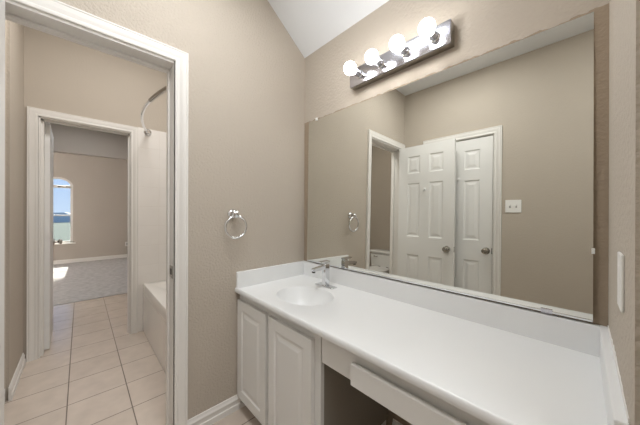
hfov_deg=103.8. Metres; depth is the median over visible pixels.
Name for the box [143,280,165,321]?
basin
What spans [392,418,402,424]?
baseboard
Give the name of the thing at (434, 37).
socket
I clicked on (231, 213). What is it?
towel ring
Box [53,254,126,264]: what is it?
baseboard
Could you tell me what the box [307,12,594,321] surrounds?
wall mirror
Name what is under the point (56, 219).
hills
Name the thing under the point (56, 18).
door frame
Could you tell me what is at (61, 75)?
wall
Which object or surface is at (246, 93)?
wall
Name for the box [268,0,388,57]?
ceiling
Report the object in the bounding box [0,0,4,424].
door
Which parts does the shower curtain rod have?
rod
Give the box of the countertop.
[235,261,629,424]
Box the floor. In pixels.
[4,257,261,424]
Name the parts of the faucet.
spout, lever, plate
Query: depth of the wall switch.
0.51 m
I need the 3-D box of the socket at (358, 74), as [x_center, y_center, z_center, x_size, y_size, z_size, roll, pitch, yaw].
[0.220,-0.830,1.490,0.054,0.050,0.050,0,0,-44]
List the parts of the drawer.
drawer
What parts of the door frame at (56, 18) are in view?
strike plate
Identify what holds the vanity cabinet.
on the floor
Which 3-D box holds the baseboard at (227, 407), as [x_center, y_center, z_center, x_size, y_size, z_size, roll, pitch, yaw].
[-0.594,1.190,1.504,0.368,0.090,0.016,0,0,-44]
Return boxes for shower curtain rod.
[140,85,166,135]
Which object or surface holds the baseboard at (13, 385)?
attached to the wall at (14, 32)
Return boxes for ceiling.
[50,123,127,159]
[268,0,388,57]
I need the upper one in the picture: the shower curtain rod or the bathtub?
the shower curtain rod
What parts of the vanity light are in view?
bulb, bulb, bulb, bulb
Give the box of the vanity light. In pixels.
[344,17,454,90]
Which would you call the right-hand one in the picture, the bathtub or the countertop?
the countertop
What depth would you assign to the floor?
1.98 m
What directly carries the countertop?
on the vanity cabinet
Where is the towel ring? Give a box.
[224,209,246,238]
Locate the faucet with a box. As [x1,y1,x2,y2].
[311,260,336,289]
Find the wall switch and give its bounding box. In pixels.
[617,252,624,312]
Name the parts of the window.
transom rail, sill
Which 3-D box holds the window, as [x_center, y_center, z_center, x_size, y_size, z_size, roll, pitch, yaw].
[-6.165,-0.045,5.892,0.624,1.587,0.140,0,0,-44]
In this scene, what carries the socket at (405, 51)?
attached to the vanity light
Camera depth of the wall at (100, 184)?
6.34 m
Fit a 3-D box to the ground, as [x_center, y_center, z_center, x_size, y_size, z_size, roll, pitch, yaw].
[-61.626,4.087,51.930,140.000,0.100,142.800,0,0,-44]
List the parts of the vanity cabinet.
cabinet door, cabinet frame, cabinet door, panel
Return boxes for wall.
[4,20,23,400]
[23,26,166,358]
[53,153,127,260]
[58,0,304,423]
[138,127,165,331]
[304,0,608,424]
[608,0,639,424]
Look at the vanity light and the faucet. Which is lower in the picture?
the faucet
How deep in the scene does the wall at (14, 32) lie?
1.77 m
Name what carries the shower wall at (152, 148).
attached to the wall at (61, 75)
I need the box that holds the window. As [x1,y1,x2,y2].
[53,177,75,244]
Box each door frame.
[5,0,188,424]
[26,106,137,361]
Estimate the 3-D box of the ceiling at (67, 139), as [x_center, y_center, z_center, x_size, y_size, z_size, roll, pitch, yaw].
[-3.515,-0.267,3.416,5.300,2.985,0.250,0,0,-44]
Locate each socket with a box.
[353,68,362,78]
[374,57,384,68]
[399,44,409,56]
[428,29,439,42]
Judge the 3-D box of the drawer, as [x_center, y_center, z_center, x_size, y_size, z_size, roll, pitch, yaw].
[0.446,0.569,0.911,0.484,0.128,0.814,0,0,-44]
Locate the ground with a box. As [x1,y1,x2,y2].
[53,222,69,240]
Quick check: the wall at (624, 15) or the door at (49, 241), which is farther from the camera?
the door at (49, 241)
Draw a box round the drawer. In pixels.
[322,338,489,424]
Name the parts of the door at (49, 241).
knob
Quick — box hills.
[53,212,69,222]
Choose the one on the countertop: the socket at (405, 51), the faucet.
the faucet
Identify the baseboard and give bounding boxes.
[8,353,25,401]
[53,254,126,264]
[188,394,245,424]
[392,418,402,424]
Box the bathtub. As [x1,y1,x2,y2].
[143,280,165,373]
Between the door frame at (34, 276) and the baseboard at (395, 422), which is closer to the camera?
the baseboard at (395, 422)
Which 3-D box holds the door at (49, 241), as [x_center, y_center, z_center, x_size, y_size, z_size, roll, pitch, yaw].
[-2.640,0.207,2.443,0.171,2.018,0.616,0,0,-44]
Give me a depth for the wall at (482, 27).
1.15 m
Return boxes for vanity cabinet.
[237,295,387,424]
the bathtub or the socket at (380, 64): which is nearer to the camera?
the socket at (380, 64)
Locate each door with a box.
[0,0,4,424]
[44,122,62,349]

